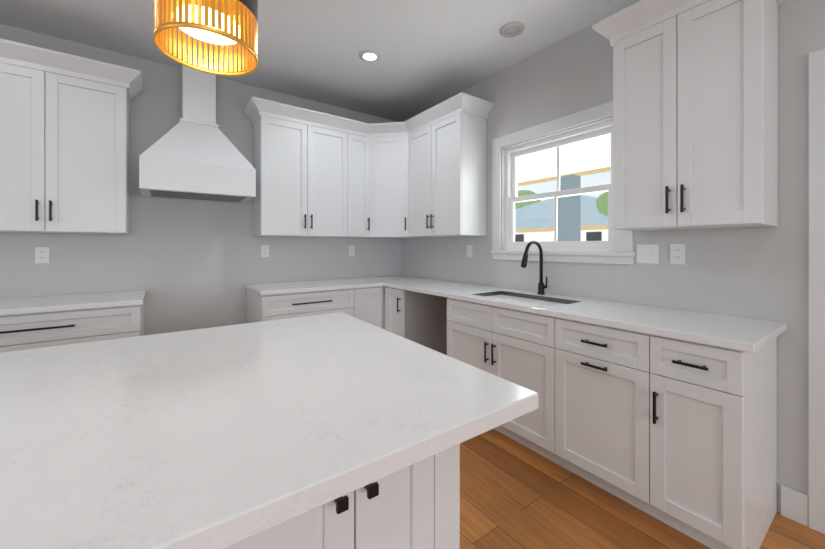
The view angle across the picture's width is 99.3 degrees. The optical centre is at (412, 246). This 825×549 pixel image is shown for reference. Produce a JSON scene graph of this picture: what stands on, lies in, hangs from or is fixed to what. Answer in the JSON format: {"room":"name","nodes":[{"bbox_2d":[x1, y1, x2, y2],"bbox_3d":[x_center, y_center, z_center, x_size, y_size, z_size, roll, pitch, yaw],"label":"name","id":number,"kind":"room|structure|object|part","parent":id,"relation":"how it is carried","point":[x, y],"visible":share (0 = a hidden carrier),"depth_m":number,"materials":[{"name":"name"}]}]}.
{"room":"kitchen","nodes":[
{"label":"kitchen","id":0,"kind":"room"},
{"bbox_2d":[0,24,400,334],"bbox_3d":[-2.806,-0.124,2.506,6.750,2.800,0.150,0,0,-36],"label":"wall","id":1,"kind":"structure","parent":0,"point":[187,264],"depth_m":2.98,"materials":[{"name":"paint"}]},
{"bbox_2d":[35,247,48,262],"bbox_3d":[-2.658,0.066,2.514,0.072,0.116,0.008,0,0,-36],"label":"electrical outlet","id":2,"kind":"object","parent":1,"relation":"attached to","point":[41,254],"visible":1,"depth_m":2.51,"materials":[{"name":"white plastic"}]},
{"bbox_2d":[0,38,142,233],"bbox_3d":[-2.486,-0.682,2.402,0.997,1.176,0.386,0,0,-36],"label":"upper cabinet","id":3,"kind":"object","parent":1,"relation":"attached to","point":[64,142],"visible":1,"depth_m":2.35,"materials":[{"name":"white paint"}]},
{"bbox_3d":[-2.486,-1.210,2.402,0.997,0.120,0.386,0,0,-36],"label":"crown","id":4,"kind":"part","parent":3,"relation":"part of","materials":[{"name":"white paint"}]},
{"bbox_2d":[139,55,255,202],"bbox_3d":[-1.743,-0.961,2.865,0.759,1.122,0.497,0,0,-36],"label":"range hood","id":5,"kind":"object","parent":1,"relation":"attached to","point":[194,153],"visible":0.96,"depth_m":2.75,"materials":[{"name":"white paint"}]},
{"bbox_2d":[261,245,268,256],"bbox_3d":[-1.429,0.051,3.394,0.072,0.116,0.008,0,0,-36],"label":"electrical outlet","id":6,"kind":"object","parent":1,"relation":"attached to","point":[264,250],"visible":1,"depth_m":3.39,"materials":[{"name":"white plastic"}]},
{"bbox_2d":[252,100,339,236],"bbox_3d":[-1.062,-0.682,3.460,0.886,1.176,0.322,0,0,-36],"label":"upper cabinet","id":7,"kind":"object","parent":1,"relation":"attached to","point":[296,151],"depth_m":3.26,"materials":[{"name":"white paint"}]},
{"bbox_3d":[-0.431,-1.210,3.199,1.775,0.120,1.481,0,0,-36],"label":"crown","id":8,"kind":"part","parent":7,"relation":"part of","materials":[{"name":"white paint"}]},
{"bbox_2d":[349,246,354,255],"bbox_3d":[-0.682,0.054,3.929,0.072,0.116,0.008,0,0,-36],"label":"electrical outlet","id":9,"kind":"object","parent":1,"relation":"attached to","point":[351,250],"visible":1,"depth_m":3.93,"materials":[{"name":"white plastic"}]},
{"bbox_2d":[340,117,367,237],"bbox_3d":[-0.642,-0.682,3.738,0.361,1.176,0.358,0,0,-36],"label":"upper cabinet","id":10,"kind":"object","parent":1,"relation":"attached to","point":[353,133],"depth_m":3.60,"materials":[{"name":"white paint"}]},
{"bbox_2d":[368,120,407,237],"bbox_3d":[-0.217,-0.682,3.852,0.668,1.176,0.667,0,0,-36],"label":"upper cabinet","id":11,"kind":"object","parent":1,"relation":"attached to","point":[387,142],"depth_m":3.67,"materials":[{"name":"white paint"}]},
{"bbox_2d":[0,0,637,121],"bbox_3d":[-0.437,-1.574,-0.932,6.900,0.100,8.500,0,0,-36],"label":"ceiling","id":12,"kind":"structure","parent":0,"point":[432,52],"depth_m":2.57,"materials":[{"name":"paint"}]},
{"bbox_2d":[153,0,257,75],"bbox_3d":[-0.593,-1.041,1.021,0.262,0.964,0.262,0,0,-36],"label":"pendant light","id":13,"kind":"object","parent":12,"relation":"hanging from","point":[226,23],"visible":1,"depth_m":1.01,"materials":[{"name":"gold metal"}]},
{"bbox_2d":[172,4,242,44],"bbox_3d":[-0.593,-0.640,1.021,0.176,0.006,0.176,0,0,-36],"label":"diffuser","id":14,"kind":"object","parent":13,"relation":"attached to","point":[206,36],"depth_m":1.04,"materials":[{"name":"white plastic"}]},
{"bbox_2d":[359,50,379,61],"bbox_3d":[-0.342,-1.518,2.800,0.170,0.011,0.170,0,0,-36],"label":"recessed light","id":15,"kind":"object","parent":12,"relation":"in","point":[369,55],"visible":1,"depth_m":2.78,"materials":[{"name":"white paint"}]},
{"bbox_2d":[499,22,524,36],"bbox_3d":[0.699,-1.518,2.463,0.170,0.011,0.170,0,0,-36],"label":"recessed light","id":16,"kind":"object","parent":12,"relation":"in","point":[512,29],"visible":1,"depth_m":2.45,"materials":[{"name":"grey"}]},
{"bbox_2d":[401,0,824,512],"bbox_3d":[2.308,-0.124,1.032,0.150,2.800,8.200,0,0,-36],"label":"wall","id":17,"kind":"structure","parent":0,"point":[755,272],"depth_m":1.93,"materials":[{"name":"paint"}]},
{"bbox_2d":[408,108,435,237],"bbox_3d":[0.187,-0.682,3.552,0.359,1.176,0.498,0,0,-36],"label":"upper cabinet","id":18,"kind":"object","parent":17,"relation":"attached to","point":[420,175],"depth_m":3.44,"materials":[{"name":"white paint"}]},
{"bbox_2d":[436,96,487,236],"bbox_3d":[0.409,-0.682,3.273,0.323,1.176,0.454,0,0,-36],"label":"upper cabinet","id":19,"kind":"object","parent":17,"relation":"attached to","point":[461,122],"depth_m":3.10,"materials":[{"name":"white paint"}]},
{"bbox_2d":[467,245,471,256],"bbox_3d":[0.545,0.048,3.358,0.008,0.116,0.072,0,0,-36],"label":"electrical outlet","id":20,"kind":"object","parent":17,"relation":"attached to","point":[469,250],"visible":1,"depth_m":3.35,"materials":[{"name":"white plastic"}]},
{"bbox_2d":[490,101,635,264],"bbox_3d":[1.092,-0.413,2.683,0.155,1.061,1.164,0,0,-36],"label":"window","id":21,"kind":"structure","parent":17,"relation":"in","point":[544,141],"depth_m":2.68,"materials":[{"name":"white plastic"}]},
{"bbox_3d":[1.116,-0.397,2.700,0.065,0.825,0.870,0,0,-36],"label":"window sash","id":22,"kind":"part","parent":21,"relation":"part of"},
{"bbox_2d":[637,244,658,263],"bbox_3d":[1.424,0.048,2.125,0.012,0.116,0.118,0,0,-36],"label":"light switch","id":23,"kind":"object","parent":17,"relation":"attached to","point":[648,253],"visible":1,"depth_m":2.12,"materials":[{"name":"white plastic"}]},
{"bbox_2d":[670,244,684,264],"bbox_3d":[1.515,0.046,2.002,0.008,0.116,0.072,0,0,-36],"label":"electrical outlet","id":24,"kind":"object","parent":17,"relation":"attached to","point":[677,253],"visible":1,"depth_m":2.00,"materials":[{"name":"white plastic"}]},
{"bbox_2d":[592,0,782,230],"bbox_3d":[1.416,-0.682,1.812,0.386,1.176,0.777,0,0,-36],"label":"upper cabinet","id":25,"kind":"object","parent":17,"relation":"attached to","point":[695,114],"visible":1,"depth_m":1.69,"materials":[{"name":"white paint"}]},
{"bbox_3d":[1.416,-1.210,1.812,0.386,0.120,0.777,0,0,-36],"label":"crown","id":26,"kind":"part","parent":25,"relation":"part of","materials":[{"name":"white paint"}]},
{"bbox_2d":[781,485,807,526],"bbox_3d":[3.186,1.206,-0.339,0.016,0.140,4.928,0,0,-36],"label":"baseboard","id":27,"kind":"structure","parent":17,"relation":"attached to","point":[794,505],"depth_m":1.62,"materials":[{"name":"white paint"}]},
{"bbox_2d":[808,49,824,533],"bbox_3d":[2.183,0.201,1.189,0.170,2.150,1.100,0,0,-36],"label":"door frame","id":28,"kind":"structure","parent":17,"relation":"attached to","point":[816,290],"depth_m":1.57,"materials":[{"name":"white paint"}]},
{"bbox_2d":[460,429,824,548],"bbox_3d":[-0.437,1.306,-0.932,6.900,0.060,8.500,0,0,-36],"label":"floor","id":29,"kind":"structure","parent":0,"point":[514,494],"depth_m":1.67,"materials":[{"name":"brown wood"}]},
{"bbox_2d":[0,290,145,352],"bbox_3d":[-2.440,0.819,2.274,1.115,0.915,0.648,0,0,-36],"label":"base cabinet","id":30,"kind":"object","parent":29,"relation":"on","point":[26,323],"visible":0.35,"depth_m":2.19,"materials":[{"name":"white paint"}]},
{"bbox_2d":[0,290,145,326],"bbox_3d":[-2.445,0.377,2.280,1.115,0.032,0.632,0,0,-36],"label":"countertop","id":31,"kind":"structure","parent":30,"relation":"on","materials":[{"name":"stone"}]},
{"bbox_2d":[247,289,360,322],"bbox_3d":[-1.028,0.834,3.307,0.873,0.883,0.612,0,0,-36],"label":"base cabinet","id":32,"kind":"object","parent":29,"relation":"on","point":[348,301],"depth_m":3.04,"materials":[{"name":"white paint"}]},
{"bbox_2d":[245,278,384,296],"bbox_3d":[-0.930,0.377,3.365,1.130,0.032,0.632,0,0,-36],"label":"countertop","id":33,"kind":"structure","parent":32,"relation":"on","point":[267,290],"depth_m":3.21,"materials":[{"name":"white stone"}]},
{"bbox_2d":[236,448,459,548],"bbox_3d":[-1.092,0.835,0.602,2.220,0.884,1.101,0,0,-36],"label":"kitchen island","id":34,"kind":"object","parent":29,"relation":"on","point":[419,508],"depth_m":0.73,"materials":[{"name":"white paint"}]},
{"bbox_2d":[0,312,537,548],"bbox_3d":[-1.075,0.381,0.648,2.602,0.040,1.269,0,0,-36],"label":"island countertop","id":35,"kind":"structure","parent":34,"relation":"on","point":[230,436],"depth_m":0.71,"materials":[{"name":"white stone"}]},
{"bbox_2d":[361,285,384,329],"bbox_3d":[-0.599,0.834,3.614,0.302,0.883,0.612,0,0,-36],"label":"base cabinet","id":36,"kind":"object","parent":29,"relation":"on","point":[372,300],"depth_m":3.41,"materials":[{"name":"white paint"}]},
{"bbox_2d":[385,289,444,353],"bbox_3d":[0.067,0.834,3.502,0.612,0.883,0.307,0,0,-36],"label":"base cabinet","id":37,"kind":"object","parent":29,"relation":"on","point":[419,318],"depth_m":3.34,"materials":[{"name":"white paint"}]},
{"bbox_2d":[445,293,568,454],"bbox_3d":[0.794,0.834,2.486,0.612,0.883,0.976,0,0,-36],"label":"base cabinet","id":38,"kind":"object","parent":29,"relation":"on","point":[505,344],"depth_m":2.29,"materials":[{"name":"white paint"}]},
{"bbox_2d":[541,317,628,502],"bbox_3d":[1.180,0.834,1.947,0.612,0.883,0.590,0,0,-36],"label":"base cabinet","id":39,"kind":"object","parent":29,"relation":"on","point":[585,368],"depth_m":1.82,"materials":[{"name":"white paint"}]},
{"bbox_2d":[629,333,776,548],"bbox_3d":[1.390,0.834,1.654,0.612,0.883,0.372,0,0,-36],"label":"base cabinet","id":40,"kind":"object","parent":29,"relation":"on","point":[667,416],"depth_m":1.47,"materials":[{"name":"white paint"}]},
{"bbox_2d":[361,277,786,352],"bbox_3d":[0.557,0.377,2.801,0.632,0.032,3.280,0,0,-36],"label":"countertop","id":41,"kind":"structure","parent":40,"relation":"on","point":[746,335],"depth_m":1.82,"materials":[{"name":"white stone"}]},
{"bbox_2d":[520,241,547,294],"bbox_3d":[0.895,0.160,2.557,0.256,0.402,0.090,0,0,-36],"label":"faucet","id":42,"kind":"object","parent":41,"relation":"on","point":[541,286],"depth_m":2.61,"materials":[{"name":"black metal"}]},
{"label":"outside","id":43,"kind":"structure","parent":0,"visible":0},
{"bbox_3d":[13.294,1.836,20.087,39.800,0.120,70.000,0,0,-36],"label":"yard","id":44,"kind":"structure","parent":43,"visible":0},
{"bbox_2d":[515,195,607,241],"bbox_3d":[9.549,-0.649,21.711,7.000,4.850,16.000,0,0,-36],"label":"house","id":45,"kind":"structure","parent":44,"relation":"on","point":[523,211],"depth_m":19.70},
{"bbox_2d":[515,190,607,215],"bbox_3d":[8.687,-2.029,24.821,15.412,7.710,20.513,0,0,-36],"label":"trees","id":46,"kind":"object","parent":44,"relation":"on","point":[600,204],"depth_m":13.89,"materials":[{"name":"green plant"}]},
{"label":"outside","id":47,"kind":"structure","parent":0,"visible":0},
{"bbox_2d":[518,135,610,240],"bbox_3d":[2.187,0.216,3.528,2.540,2.820,10.000,0,0,-36],"label":"porch","id":48,"kind":"object","parent":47,"point":[592,156],"depth_m":4.95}
]}

